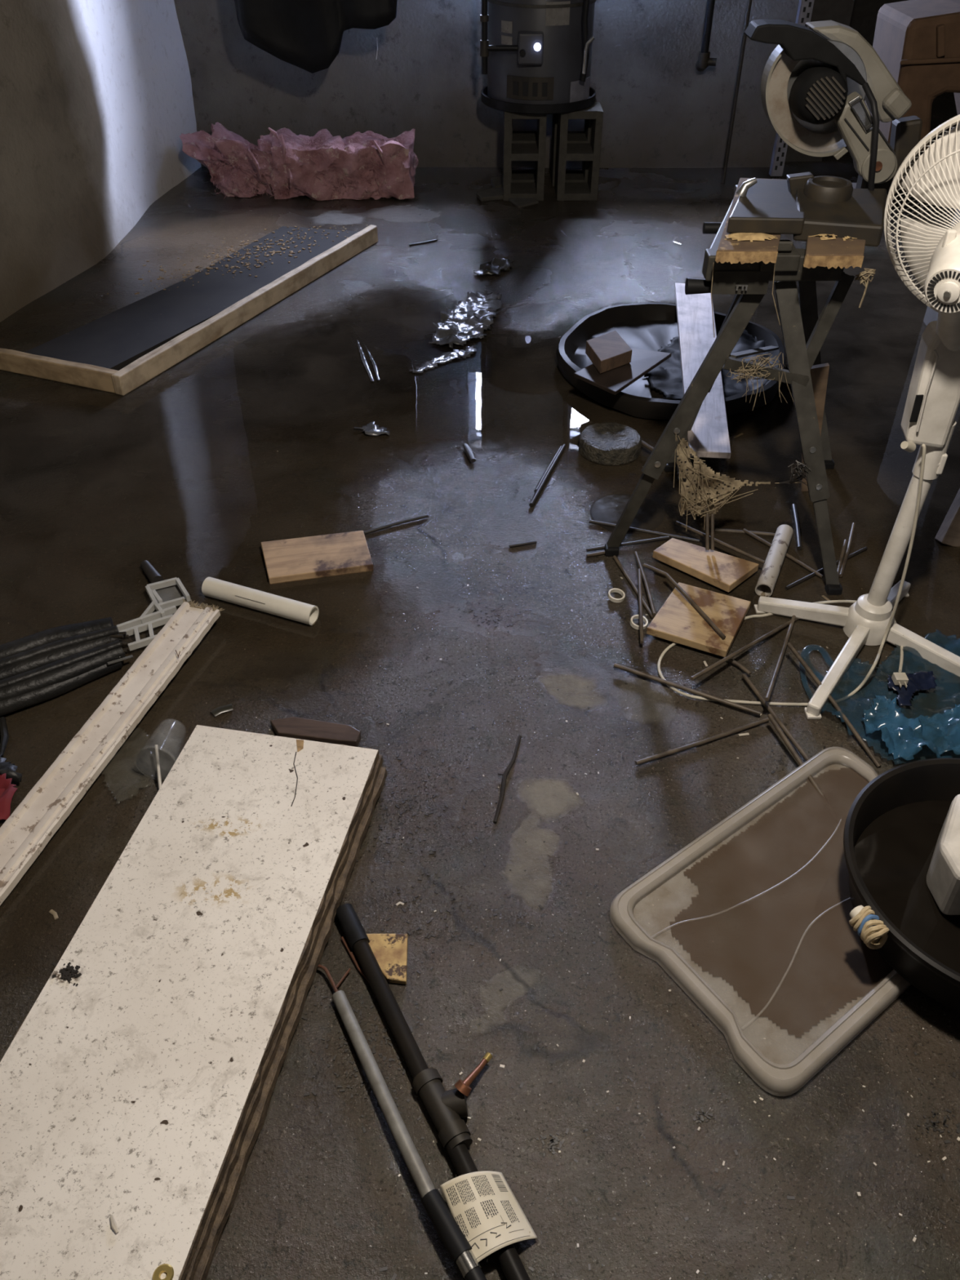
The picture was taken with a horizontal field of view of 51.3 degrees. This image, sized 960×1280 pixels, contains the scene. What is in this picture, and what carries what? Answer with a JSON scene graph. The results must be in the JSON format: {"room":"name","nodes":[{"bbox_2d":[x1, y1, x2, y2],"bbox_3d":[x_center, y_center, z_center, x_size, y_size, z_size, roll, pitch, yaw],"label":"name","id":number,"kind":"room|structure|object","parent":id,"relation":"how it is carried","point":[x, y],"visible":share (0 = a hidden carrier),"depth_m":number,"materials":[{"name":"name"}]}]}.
{"room":"damaged room","nodes":[
{"label":"damaged room","id":0,"kind":"room"},
{"bbox_2d":[0,0,201,322],"bbox_3d":[-2.084,-1.158,2.020,0.387,2.150,7.028,6,40,7],"label":"wall","id":1,"kind":"structure","parent":0,"point":[96,100],"depth_m":4.02,"materials":[{"name":"paint"}]},
{"bbox_2d":[0,92,959,1279],"bbox_3d":[0.400,-0.883,3.440,6.600,0.100,9.600,0,40,0],"label":"floor","id":2,"kind":"structure","parent":0,"point":[311,1202],"depth_m":2.21,"materials":[{"name":"concrete"}]},
{"bbox_2d":[0,773,17,820],"bbox_3d":[-0.966,0.303,1.913,0.159,0.036,0.113,0,40,0],"label":"cloth","id":3,"kind":"object","parent":2,"relation":"on","point":[7,790],"visible":0.98,"depth_m":1.90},
{"bbox_2d":[0,753,22,782],"bbox_3d":[-0.998,0.230,1.979,0.199,0.061,0.098,0,40,0],"label":"boot","id":4,"kind":"object","parent":2,"relation":"on","point":[10,769],"visible":1,"depth_m":1.96,"materials":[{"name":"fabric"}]},
{"bbox_2d":[0,617,133,716],"bbox_3d":[-0.962,0.047,2.201,0.377,0.073,0.216,-22,45,-24],"label":"corrugated hose","id":5,"kind":"object","parent":2,"relation":"on","point":[44,665],"visible":1,"depth_m":2.18,"materials":[{"name":"plastic"}]},
{"bbox_2d":[0,716,8,757],"bbox_3d":[-0.977,0.198,2.054,0.019,0.020,0.103,-12,42,-14],"label":"tie","id":6,"kind":"object","parent":5,"relation":"attached to","point":[3,726],"visible":1,"depth_m":2.05,"materials":[{"name":"plastic"}]},
{"bbox_2d":[0,597,224,905],"bbox_3d":[-0.767,0.191,2.026,0.105,0.050,0.861,11,41,13],"label":"plank","id":7,"kind":"object","parent":2,"relation":"on","point":[30,827],"depth_m":2.00,"materials":[{"name":"white paint"}]},
{"bbox_2d":[140,560,164,583],"bbox_3d":[-0.819,-0.168,2.490,0.032,0.030,0.086,-24,46,-26],"label":"stub","id":8,"kind":"object","parent":2,"relation":"on","point":[150,571],"visible":0.88,"depth_m":2.47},
{"bbox_2d":[116,577,190,650],"bbox_3d":[-0.765,-0.064,2.351,0.121,0.016,0.263,7,41,8],"label":"rack","id":9,"kind":"object","parent":2,"relation":"on","point":[148,620],"visible":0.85,"depth_m":2.34,"materials":[{"name":"grey"}]},
{"bbox_2d":[0,224,377,395],"bbox_3d":[-1.071,-1.375,3.888,0.594,0.070,1.706,17,43,19],"label":"framed panel","id":10,"kind":"object","parent":2,"relation":"on","point":[117,352],"visible":1,"depth_m":3.67,"materials":[{"name":"wood"}]},
{"bbox_2d":[106,225,352,294],"bbox_3d":[-0.998,-1.607,4.172,0.486,0.004,1.216,28,47,29],"label":"crumbs","id":11,"kind":"object","parent":10,"relation":"on","point":[246,243],"visible":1,"depth_m":4.17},
{"bbox_2d":[209,703,233,716],"bbox_3d":[-0.548,0.149,2.127,0.048,0.008,0.023,-21,44,-23],"label":"chip","id":12,"kind":"object","parent":2,"relation":"on","point":[217,711],"visible":1,"depth_m":2.12,"materials":[{"name":"metal"}]},
{"bbox_2d":[201,577,319,625],"bbox_3d":[-0.526,-0.094,2.388,0.296,0.047,0.047,15,42,17],"label":"pipe","id":13,"kind":"object","parent":2,"relation":"on","point":[276,605],"visible":1,"depth_m":2.37,"materials":[{"name":"grey"}]},
{"bbox_2d":[179,122,418,200],"bbox_3d":[-0.881,-2.366,4.867,1.136,0.326,0.451,0,40,0],"label":"insulation batt","id":14,"kind":"object","parent":2,"relation":"on","point":[284,164],"visible":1,"depth_m":4.79,"materials":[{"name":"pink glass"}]},
{"bbox_2d":[214,772,386,1250],"bbox_3d":[-0.515,0.721,1.437,0.378,0.021,1.527,7,41,8],"label":"board","id":15,"kind":"object","parent":2,"relation":"on","point":[366,834],"visible":0.12,"depth_m":1.48,"materials":[{"name":"brown wood"}]},
{"bbox_2d":[193,766,386,1279],"bbox_3d":[-0.511,0.714,1.410,0.377,0.021,1.526,7,41,8],"label":"board","id":16,"kind":"object","parent":15,"relation":"on","point":[225,1208],"visible":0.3,"depth_m":1.51,"materials":[{"name":"wood"}]},
{"bbox_2d":[186,754,382,1279],"bbox_3d":[-0.518,0.690,1.405,0.377,0.021,1.526,7,41,8],"label":"board","id":17,"kind":"object","parent":16,"relation":"on","point":[291,1002],"visible":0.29,"depth_m":1.50,"materials":[{"name":"wood"}]},
{"bbox_2d":[0,724,379,1279],"bbox_3d":[-0.523,0.677,1.385,0.377,0.023,1.526,7,41,8],"label":"board","id":18,"kind":"object","parent":17,"relation":"on","point":[127,1091],"visible":1,"depth_m":1.51,"materials":[{"name":"white wood"}]},
{"bbox_2d":[52,962,81,986],"bbox_3d":[-0.643,0.516,1.556,0.059,0.003,0.031,12,42,14],"label":"clump","id":19,"kind":"object","parent":18,"relation":"on","point":[65,975],"visible":1,"depth_m":1.55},
{"bbox_2d":[152,1263,173,1279],"bbox_3d":[-0.391,0.785,1.236,0.026,0.004,0.026,0,40,0],"label":"metal ring","id":20,"kind":"object","parent":18,"relation":"on","point":[167,1268],"visible":1,"depth_m":1.24,"materials":[{"name":"gold metal"}]},
{"bbox_2d":[270,716,360,746],"bbox_3d":[-0.343,0.189,2.073,0.194,0.020,0.051,6,41,7],"label":"wet offcut","id":21,"kind":"object","parent":2,"relation":"on","point":[295,727],"visible":0.83,"depth_m":2.06,"materials":[{"name":"wood"}]},
{"bbox_2d":[261,530,373,584],"bbox_3d":[-0.416,-0.213,2.544,0.268,0.028,0.155,-8,41,-10],"label":"wood board","id":22,"kind":"object","parent":2,"relation":"on","point":[309,557],"visible":1,"depth_m":2.52,"materials":[{"name":"wood"}]},
{"bbox_2d":[341,936,368,982],"bbox_3d":[-0.205,0.537,1.666,0.011,0.006,0.113,-23,45,-25],"label":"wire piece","id":23,"kind":"object","parent":2,"relation":"on","point":[357,966],"visible":0.74,"depth_m":1.67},
{"bbox_2d":[356,340,374,382],"bbox_3d":[-0.399,-0.964,3.445,0.016,0.005,0.335,-10,41,-11],"label":"strand","id":24,"kind":"object","parent":2,"relation":"on","point":[362,357],"visible":1,"depth_m":3.43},
{"bbox_2d":[354,421,390,435],"bbox_3d":[-0.331,-0.648,3.063,0.112,0.015,0.074,0,40,0],"label":"rag","id":25,"kind":"object","parent":2,"relation":"on","point":[370,428],"visible":1,"depth_m":3.06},
{"bbox_2d":[366,933,407,984],"bbox_3d":[-0.161,0.532,1.669,0.081,0.012,0.090,0,40,0],"label":"chip","id":26,"kind":"object","parent":2,"relation":"on","point":[389,950],"visible":0.74,"depth_m":1.67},
{"bbox_2d":[364,514,428,534],"bbox_3d":[-0.223,-0.310,2.672,0.185,0.009,0.011,-18,43,-20],"label":"rod","id":27,"kind":"object","parent":2,"relation":"on","point":[388,526],"visible":0.99,"depth_m":2.67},
{"bbox_2d":[317,964,486,1279],"bbox_3d":[-0.117,0.687,1.458,0.049,0.046,0.579,-18,43,-21],"label":"pole","id":28,"kind":"object","parent":2,"relation":"on","point":[458,1246],"visible":1,"depth_m":1.40,"materials":[{"name":"metal"}]},
{"bbox_2d":[335,903,530,1279],"bbox_3d":[-0.047,0.638,1.512,0.125,0.063,0.667,-19,44,-21],"label":"pipe","id":29,"kind":"object","parent":2,"relation":"on","point":[446,1109],"visible":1,"depth_m":1.48,"materials":[{"name":"metal"}]},
{"bbox_2d":[440,1170,537,1262],"bbox_3d":[0.011,0.771,1.352,0.097,0.042,0.106,-17,43,-19],"label":"paper tag","id":30,"kind":"object","parent":29,"relation":"attached to","point":[483,1205],"visible":1,"depth_m":1.34,"materials":[{"name":"grey"}]},
{"bbox_2d":[409,346,476,373],"bbox_3d":[-0.128,-0.969,3.449,0.290,0.012,0.086,-28,47,-29],"label":"strip","id":31,"kind":"object","parent":2,"relation":"on","point":[446,357],"visible":1,"depth_m":3.46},
{"bbox_2d":[428,291,502,348],"bbox_3d":[-0.043,-1.200,3.694,0.207,0.041,0.518,8,41,10],"label":"foil","id":32,"kind":"object","parent":2,"relation":"on","point":[468,320],"visible":1,"depth_m":3.68,"materials":[{"name":"metal"}]},
{"bbox_2d":[462,443,475,462],"bbox_3d":[-0.032,-0.554,2.950,0.022,0.016,0.096,-10,41,-11],"label":"stub","id":33,"kind":"object","parent":2,"relation":"on","point":[468,451],"visible":1,"depth_m":2.94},
{"bbox_2d":[8,437,959,1279],"bbox_3d":[-0.041,0.114,2.177,2.551,0.002,2.261,0,40,0],"label":"debris","id":34,"kind":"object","parent":2,"relation":"on","point":[934,1125],"depth_m":1.57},
{"bbox_2d":[476,186,502,201],"bbox_3d":[0.073,-2.174,4.879,0.127,0.020,0.209,32,49,32],"label":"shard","id":35,"kind":"object","parent":2,"relation":"on","point":[490,194],"visible":0.77,"depth_m":4.85},
{"bbox_2d":[473,257,515,275],"bbox_3d":[0.059,-1.530,4.095,0.171,0.031,0.171,0,40,0],"label":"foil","id":36,"kind":"object","parent":2,"relation":"on","point":[495,265],"visible":1,"depth_m":4.09,"materials":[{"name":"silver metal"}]},
{"bbox_2d":[493,735,521,823],"bbox_3d":[0.048,0.269,1.982,0.026,0.013,0.234,9,41,11],"label":"twig","id":37,"kind":"object","parent":2,"relation":"on","point":[504,775],"visible":1,"depth_m":1.97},
{"bbox_2d":[508,540,536,547],"bbox_3d":[0.112,-0.249,2.602,0.073,0.009,0.009,-10,41,-12],"label":"rod","id":38,"kind":"object","parent":2,"relation":"on","point":[527,543],"visible":1,"depth_m":2.60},
{"bbox_2d":[508,198,538,208],"bbox_3d":[0.214,-2.105,4.804,0.118,0.012,0.143,-13,42,-15],"label":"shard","id":39,"kind":"object","parent":2,"relation":"on","point":[518,202],"visible":1,"depth_m":4.78},
{"bbox_2d":[511,119,537,182],"bbox_3d":[0.220,-2.481,4.957,0.195,0.396,0.190,0,40,0],"label":"concrete block","id":40,"kind":"object","parent":2,"relation":"on","point":[517,175],"visible":0.12,"depth_m":5.00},
{"bbox_2d":[502,111,546,200],"bbox_3d":[0.210,-2.333,4.781,0.195,0.396,0.190,0,40,0],"label":"concrete block","id":41,"kind":"object","parent":2,"relation":"on","point":[511,152],"visible":0.75,"depth_m":4.73,"materials":[{"name":"concrete"}]},
{"bbox_2d":[480,85,595,114],"bbox_3d":[0.275,-2.570,4.726,0.540,0.041,0.540,0,40,0],"label":"pan","id":42,"kind":"object","parent":41,"relation":"on","point":[516,108],"visible":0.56,"depth_m":4.55,"materials":[{"name":"black plastic"}]},
{"bbox_2d":[487,0,596,104],"bbox_3d":[0.275,-3.199,4.153,0.508,1.717,0.574,0,40,0],"label":"water heater","id":43,"kind":"object","parent":42,"relation":"on","point":[551,64],"visible":0.93,"depth_m":4.42,"materials":[{"name":"grey metal"}]},
{"bbox_2d":[480,0,517,74],"bbox_3d":[0.082,-3.112,3.916,0.165,1.584,0.038,0,40,0],"label":"gas pipe","id":44,"kind":"object","parent":43,"relation":"attached to","point":[485,47],"visible":1,"depth_m":4.35,"materials":[{"name":"black metal"}]},
{"bbox_2d":[528,444,566,506],"bbox_3d":[0.196,-0.476,2.866,0.013,0.013,0.347,12,42,14],"label":"rod","id":45,"kind":"object","parent":2,"relation":"on","point":[538,491],"visible":1,"depth_m":2.84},
{"bbox_2d":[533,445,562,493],"bbox_3d":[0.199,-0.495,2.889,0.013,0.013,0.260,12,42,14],"label":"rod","id":46,"kind":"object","parent":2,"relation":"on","point":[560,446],"visible":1,"depth_m":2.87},
{"bbox_2d":[550,97,596,186],"bbox_3d":[0.459,-2.481,4.957,0.195,0.396,0.190,0,40,0],"label":"concrete block","id":47,"kind":"object","parent":2,"relation":"on","point":[572,175],"visible":0.3,"depth_m":4.96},
{"bbox_2d":[554,102,603,200],"bbox_3d":[0.469,-2.333,4.781,0.195,0.396,0.190,0,40,0],"label":"concrete block","id":48,"kind":"object","parent":2,"relation":"on","point":[591,152],"visible":0.81,"depth_m":4.73,"materials":[{"name":"concrete"}]},
{"bbox_2d":[578,422,653,466],"bbox_3d":[0.412,-0.585,2.963,0.236,0.058,0.184,0,40,0],"label":"disc","id":49,"kind":"object","parent":2,"relation":"on","point":[606,443],"visible":1,"depth_m":2.92,"materials":[{"name":"stone"}]},
{"bbox_2d":[607,588,625,602],"bbox_3d":[0.331,-0.108,2.428,0.042,0.016,0.042,0,40,0],"label":"ring","id":50,"kind":"object","parent":2,"relation":"on","point":[612,590],"visible":1,"depth_m":2.42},
{"bbox_2d":[590,493,663,533],"bbox_3d":[0.400,-0.345,2.720,0.200,0.003,0.200,0,40,0],"label":"lid","id":51,"kind":"object","parent":2,"relation":"on","point":[609,508],"visible":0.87,"depth_m":2.72,"materials":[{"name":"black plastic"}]},
{"bbox_2d":[586,536,669,551],"bbox_3d":[0.384,-0.250,2.594,0.226,0.009,0.009,-10,41,-11],"label":"rod","id":52,"kind":"object","parent":2,"relation":"on","point":[646,540],"visible":0.87,"depth_m":2.59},
{"bbox_2d":[613,555,654,618],"bbox_3d":[0.377,-0.133,2.462,0.010,0.010,0.256,-10,41,-12],"label":"rod","id":53,"kind":"object","parent":2,"relation":"on","point":[624,571],"visible":0.89,"depth_m":2.47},
{"bbox_2d":[630,614,648,630],"bbox_3d":[0.373,-0.042,2.349,0.042,0.016,0.042,0,40,0],"label":"ring","id":54,"kind":"object","parent":2,"relation":"on","point":[633,624],"visible":0.88,"depth_m":2.34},
{"bbox_2d":[637,568,643,644],"bbox_3d":[0.382,-0.084,2.379,0.009,0.010,0.280,4,40,4],"label":"rod","id":55,"kind":"object","parent":2,"relation":"on","point":[639,571],"visible":1,"depth_m":2.37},
{"bbox_2d":[589,520,699,542],"bbox_3d":[0.433,-0.288,2.646,0.295,0.009,0.009,12,42,14],"label":"rod","id":56,"kind":"object","parent":2,"relation":"on","point":[593,522],"visible":0.92,"depth_m":2.64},
{"bbox_2d":[634,551,656,615],"bbox_3d":[0.406,-0.142,2.460,0.011,0.010,0.254,-2,40,-3],"label":"rod","id":57,"kind":"object","parent":2,"relation":"on","point":[647,589],"visible":0.99,"depth_m":2.45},
{"bbox_2d":[556,302,785,419],"bbox_3d":[0.651,-0.960,3.393,0.785,0.073,0.821,0,40,0],"label":"tub","id":58,"kind":"object","parent":2,"relation":"on","point":[657,394],"visible":0.42,"depth_m":3.38,"materials":[{"name":"black plastic"}]},
{"bbox_2d":[573,347,671,395],"bbox_3d":[0.448,-0.863,3.158,0.166,0.017,0.335,27,47,28],"label":"slate board","id":59,"kind":"object","parent":58,"relation":"on","point":[613,381],"visible":0.76,"depth_m":3.11,"materials":[{"name":"stone"}]},
{"bbox_2d":[585,330,631,373],"bbox_3d":[0.405,-0.913,3.164,0.122,0.044,0.206,-9,41,-11],"label":"wood offcut","id":60,"kind":"object","parent":59,"relation":"on","point":[609,351],"visible":1,"depth_m":3.13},
{"bbox_2d":[674,282,731,458],"bbox_3d":[0.720,-0.919,3.259,0.131,0.018,1.272,4,40,5],"label":"plank","id":61,"kind":"object","parent":58,"relation":"on","point":[708,435],"visible":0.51,"depth_m":3.18,"materials":[{"name":"wood"}]},
{"bbox_2d":[613,662,761,715],"bbox_3d":[0.445,0.106,2.166,0.331,0.010,0.009,19,44,21],"label":"rod","id":62,"kind":"object","parent":2,"relation":"on","point":[615,665],"visible":1,"depth_m":2.16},
{"bbox_2d":[646,582,751,657],"bbox_3d":[0.513,-0.053,2.342,0.188,0.020,0.205,18,43,20],"label":"wood board","id":63,"kind":"object","parent":2,"relation":"on","point":[677,621],"visible":0.83,"depth_m":2.32,"materials":[{"name":"wood"}]},
{"bbox_2d":[664,573,725,639],"bbox_3d":[0.504,-0.083,2.350,0.010,0.010,0.259,-15,42,-17],"label":"rod","id":64,"kind":"object","parent":63,"relation":"on","point":[669,578],"visible":1,"depth_m":2.34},
{"bbox_2d":[635,717,768,764],"bbox_3d":[0.460,0.208,2.054,0.318,0.010,0.011,-15,42,-17],"label":"rod","id":65,"kind":"object","parent":2,"relation":"on","point":[668,753],"visible":1,"depth_m":2.05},
{"bbox_2d":[652,537,759,592],"bbox_3d":[0.566,-0.199,2.514,0.230,0.022,0.127,30,48,30],"label":"wood board","id":66,"kind":"object","parent":2,"relation":"on","point":[724,571],"visible":1,"depth_m":2.49,"materials":[{"name":"wood"}]},
{"bbox_2d":[706,513,709,550],"bbox_3d":[0.571,-0.272,2.512,0.009,0.080,0.058,-2,40,-2],"label":"rod","id":67,"kind":"object","parent":66,"relation":"on","point":[707,514],"visible":1,"depth_m":2.51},
{"bbox_2d":[711,513,714,550],"bbox_3d":[0.584,-0.272,2.512,0.009,0.080,0.058,-2,40,-2],"label":"rod","id":68,"kind":"object","parent":66,"relation":"on","point":[712,514],"visible":1,"depth_m":2.51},
{"bbox_2d":[675,520,764,564],"bbox_3d":[0.609,-0.250,2.548,0.262,0.010,0.009,31,49,31],"label":"rod","id":69,"kind":"object","parent":66,"relation":"on","point":[695,531],"visible":0.86,"depth_m":2.54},
{"bbox_2d":[604,177,865,595],"bbox_3d":[0.707,-0.683,2.522,0.591,0.774,0.742,11,41,13],"label":"workbench","id":70,"kind":"object","parent":2,"relation":"on","point":[744,268],"visible":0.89,"depth_m":2.27,"materials":[{"name":"paint"}]},
{"bbox_2d":[673,434,805,531],"bbox_3d":[0.630,-0.389,2.454,0.337,0.282,0.044,0,40,0],"label":"netting","id":71,"kind":"object","parent":70,"relation":"hanging from","point":[683,453],"visible":1,"depth_m":2.46,"materials":[{"name":"fabric"}]},
{"bbox_2d":[724,232,777,241],"bbox_3d":[0.574,-0.858,2.122,0.114,0.008,0.056,0,40,0],"label":"pile","id":72,"kind":"object","parent":70,"relation":"on","point":[739,236],"visible":1,"depth_m":2.11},
{"bbox_2d":[727,352,794,409],"bbox_3d":[0.652,-0.605,2.303,0.164,0.136,0.064,0,40,0],"label":"cobweb","id":73,"kind":"object","parent":70,"relation":"hanging from","point":[776,356],"visible":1,"depth_m":2.28},
{"bbox_2d":[711,262,875,337],"bbox_3d":[0.672,-0.744,2.184,0.353,0.166,0.034,0,40,0],"label":"cobweb","id":74,"kind":"object","parent":70,"relation":"hanging from","point":[868,272],"visible":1,"depth_m":2.15},
{"bbox_2d":[779,460,810,485],"bbox_3d":[0.749,-0.391,2.361,0.055,0.074,0.049,-8,41,-9],"label":"cobweb","id":75,"kind":"object","parent":70,"relation":"attached to","point":[797,467],"visible":1,"depth_m":2.35},
{"bbox_2d":[726,18,922,246],"bbox_3d":[0.799,-1.123,2.193,0.542,0.391,0.487,0,40,0],"label":"saw","id":76,"kind":"object","parent":70,"relation":"on","point":[815,88],"visible":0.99,"depth_m":2.17,"materials":[{"name":"metal"}]},
{"bbox_2d":[808,234,854,240],"bbox_3d":[0.754,-0.863,2.128,0.108,0.008,0.056,0,40,0],"label":"pile","id":77,"kind":"object","parent":70,"relation":"on","point":[823,237],"visible":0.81,"depth_m":2.12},
{"bbox_2d":[721,0,751,182],"bbox_3d":[1.231,-3.132,4.379,0.017,2.130,0.018,0,40,0],"label":"rod","id":78,"kind":"object","parent":2,"relation":"on","point":[749,2],"visible":1,"depth_m":4.79,"materials":[{"name":"metal"}]},
{"bbox_2d":[727,658,751,675],"bbox_3d":[0.576,0.057,2.227,0.012,0.010,0.067,-27,47,-28],"label":"rod","id":79,"kind":"object","parent":2,"relation":"on","point":[740,666],"visible":0.84,"depth_m":2.22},
{"bbox_2d":[715,528,775,536],"bbox_3d":[0.702,-0.284,2.642,0.160,0.010,0.010,5,40,6],"label":"rod","id":80,"kind":"object","parent":2,"relation":"on","point":[717,530],"visible":0.88,"depth_m":2.64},
{"bbox_2d":[609,746,911,1096],"bbox_3d":[0.584,0.446,1.756,0.668,0.027,0.415,-26,47,-28],"label":"tray rim","id":81,"kind":"object","parent":2,"relation":"on","point":[776,1079],"visible":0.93,"depth_m":1.62,"materials":[{"name":"plastic"}]},
{"bbox_2d":[669,767,900,1037],"bbox_3d":[0.555,0.436,1.769,0.460,0.001,0.565,0,40,0],"label":"water","id":82,"kind":"object","parent":81,"relation":"in","point":[770,917],"visible":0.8,"depth_m":1.72,"materials":[{"name":"brown liquid"}]},
{"bbox_2d":[767,713,823,795],"bbox_3d":[0.640,0.251,1.978,0.009,0.046,0.270,-12,42,-14],"label":"rod","id":83,"kind":"object","parent":81,"relation":"on","point":[770,716],"visible":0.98,"depth_m":2.00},
{"bbox_2d":[843,757,959,1012],"bbox_3d":[0.843,0.417,1.673,0.524,0.124,0.498,0,40,0],"label":"tub","id":84,"kind":"object","parent":81,"relation":"on","point":[932,779],"depth_m":1.66,"materials":[{"name":"plastic"}]},
{"bbox_2d":[854,800,959,973],"bbox_3d":[0.856,0.441,1.693,0.441,0.001,0.441,0,40,0],"label":"water","id":85,"kind":"object","parent":84,"relation":"in","point":[894,853],"visible":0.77,"depth_m":1.74,"materials":[{"name":"liquid"}]},
{"bbox_2d":[926,794,959,915],"bbox_3d":[0.822,0.345,1.667,0.116,0.187,0.236,15,42,17],"label":"plastic container","id":86,"kind":"object","parent":84,"relation":"in","point":[943,876],"visible":1,"depth_m":1.63,"materials":[{"name":"plastic"}]},
{"bbox_2d":[755,524,793,596],"bbox_3d":[0.740,-0.201,2.512,0.042,0.052,0.265,16,43,18],"label":"pipe","id":87,"kind":"object","parent":2,"relation":"on","point":[766,584],"visible":0.94,"depth_m":2.48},
{"bbox_2d":[742,673,817,772],"bbox_3d":[0.622,0.168,2.089,0.009,0.010,0.295,-11,41,-13],"label":"rod","id":88,"kind":"object","parent":2,"relation":"on","point":[744,676],"visible":1,"depth_m":2.08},
{"bbox_2d":[742,528,823,577],"bbox_3d":[0.775,-0.224,2.564,0.011,0.010,0.259,-26,46,-27],"label":"rod","id":89,"kind":"object","parent":2,"relation":"on","point":[761,540],"visible":0.78,"depth_m":2.54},
{"bbox_2d":[768,0,814,176],"bbox_3d":[1.516,-3.196,4.447,0.058,2.120,0.044,0,40,0],"label":"strut","id":90,"kind":"object","parent":2,"relation":"on","point":[805,8],"visible":0.38,"depth_m":5.02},
{"bbox_2d":[791,503,801,550],"bbox_3d":[0.842,-0.302,2.656,0.014,0.013,0.206,6,40,7],"label":"rod","id":91,"kind":"object","parent":2,"relation":"on","point":[795,515],"visible":1,"depth_m":2.65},
{"bbox_2d":[657,114,959,719],"bbox_3d":[0.773,-0.417,1.951,0.753,1.104,0.509,0,40,0],"label":"pedestal fan","id":92,"kind":"object","parent":2,"relation":"on","point":[931,251],"depth_m":1.95,"materials":[{"name":"white plastic"}]},
{"bbox_2d":[886,120,959,306],"bbox_3d":[0.928,-0.743,1.792,0.326,0.389,0.256,0,40,0],"label":"grille","id":93,"kind":"object","parent":92,"relation":"attached to","point":[934,179],"depth_m":1.81,"materials":[{"name":"white plastic"}]},
{"bbox_2d":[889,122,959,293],"bbox_3d":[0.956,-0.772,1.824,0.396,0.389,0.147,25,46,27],"label":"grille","id":94,"kind":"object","parent":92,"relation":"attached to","point":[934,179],"depth_m":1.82,"materials":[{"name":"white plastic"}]},
{"bbox_2d":[800,363,829,492],"bbox_3d":[0.880,-0.550,2.648,0.145,0.411,0.044,-28,47,-29],"label":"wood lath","id":95,"kind":"object","parent":2,"relation":"on","point":[819,373],"visible":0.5,"depth_m":2.54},
{"bbox_2d":[785,546,867,589],"bbox_3d":[0.874,-0.182,2.517,0.300,0.009,0.009,-24,46,-26],"label":"rod","id":96,"kind":"object","parent":2,"relation":"on","point":[855,553],"visible":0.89,"depth_m":2.49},
{"bbox_2d":[786,642,880,768],"bbox_3d":[0.745,0.131,2.115,0.012,0.054,0.348,-13,42,-15],"label":"rod","id":97,"kind":"object","parent":2,"relation":"on","point":[789,645],"visible":1,"depth_m":2.10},
{"bbox_2d":[836,539,847,577],"bbox_3d":[0.914,-0.200,2.535,0.009,0.010,0.200,15,42,17],"label":"rod","id":98,"kind":"object","parent":2,"relation":"on","point":[843,548],"visible":0.75,"depth_m":2.54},
{"bbox_2d":[839,522,855,577],"bbox_3d":[0.948,-0.235,2.576,0.011,0.010,0.253,15,42,18],"label":"rod","id":99,"kind":"object","parent":2,"relation":"on","point":[851,536],"visible":1,"depth_m":2.56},
{"bbox_2d":[800,639,959,760],"bbox_3d":[0.950,0.100,2.132,0.493,0.066,0.423,0,40,0],"label":"bag","id":100,"kind":"object","parent":2,"relation":"on","point":[904,733],"visible":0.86,"depth_m":2.06,"materials":[{"name":"blue plastic"}]},
{"bbox_2d":[923,208,959,325],"bbox_3d":[1.950,-1.278,3.303,0.620,0.680,0.500,0,40,0],"label":"crate","id":101,"kind":"object","parent":2,"relation":"on","point":[931,315],"visible":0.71,"depth_m":3.64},
{"bbox_2d":[864,0,959,151],"bbox_3d":[1.415,-1.672,2.958,0.473,0.361,0.320,0,40,0],"label":"tool case","id":102,"kind":"object","parent":101,"relation":"on","point":[917,42],"visible":0.75,"depth_m":2.84,"materials":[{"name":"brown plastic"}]},
{"bbox_2d":[934,488,959,547],"bbox_3d":[1.279,-0.428,2.542,0.064,0.385,0.227,33,50,33],"label":"wood post","id":103,"kind":"object","parent":2,"relation":"on","point":[948,533],"visible":1,"depth_m":2.58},
{"bbox_3d":[-0.636,0.209,1.998,0.086,0.086,0.116,0,40,0],"label":"plastic cup","id":104,"kind":"object","parent":2,"relation":"on","visible":0},
{"bbox_2d":[154,744,161,789],"bbox_3d":[-0.631,0.250,1.963,0.007,0.057,0.076,-8,41,-9],"label":"straw","id":105,"kind":"object","parent":104,"relation":"in","point":[157,753],"visible":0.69,"depth_m":1.96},
{"bbox_2d":[173,0,799,168],"bbox_3d":[-0.110,-3.374,4.651,3.280,2.150,0.218,0,40,0],"label":"wall","id":106,"kind":"structure","parent":0,"point":[660,111],"depth_m":5.03,"materials":[{"name":"paint"}]},
{"bbox_2d":[784,0,854,161],"bbox_3d":[1.680,-3.934,5.316,0.300,2.150,1.700,0,40,0],"label":"wall","id":107,"kind":"structure","parent":0,"point":[840,11],"depth_m":4.93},
{"bbox_2d":[848,0,907,46],"bbox_3d":[2.600,-4.578,6.081,2.200,2.150,0.300,0,40,0],"label":"wall","id":108,"kind":"structure","parent":0,"point":[864,12],"depth_m":6.39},
{"bbox_3d":[0.400,-2.608,1.987,6.600,0.230,9.600,0,40,0],"label":"ceiling","id":109,"kind":"structure","parent":0,"visible":0},
{"bbox_2d":[234,0,398,73],"bbox_3d":[-0.686,-3.082,3.880,0.700,1.566,0.102,0,40,0],"label":"tarp","id":110,"kind":"object","parent":109,"relation":"hanging from","point":[307,35],"visible":1,"depth_m":4.26,"materials":[{"name":"plastic"}]},
{"bbox_2d":[695,0,716,71],"bbox_3d":[1.099,-3.409,4.340,0.091,1.677,0.085,0,40,0],"label":"drain pipe","id":111,"kind":"object","parent":109,"relation":"attached to","point":[704,61],"visible":1,"depth_m":4.78,"materials":[{"name":"black plastic"}]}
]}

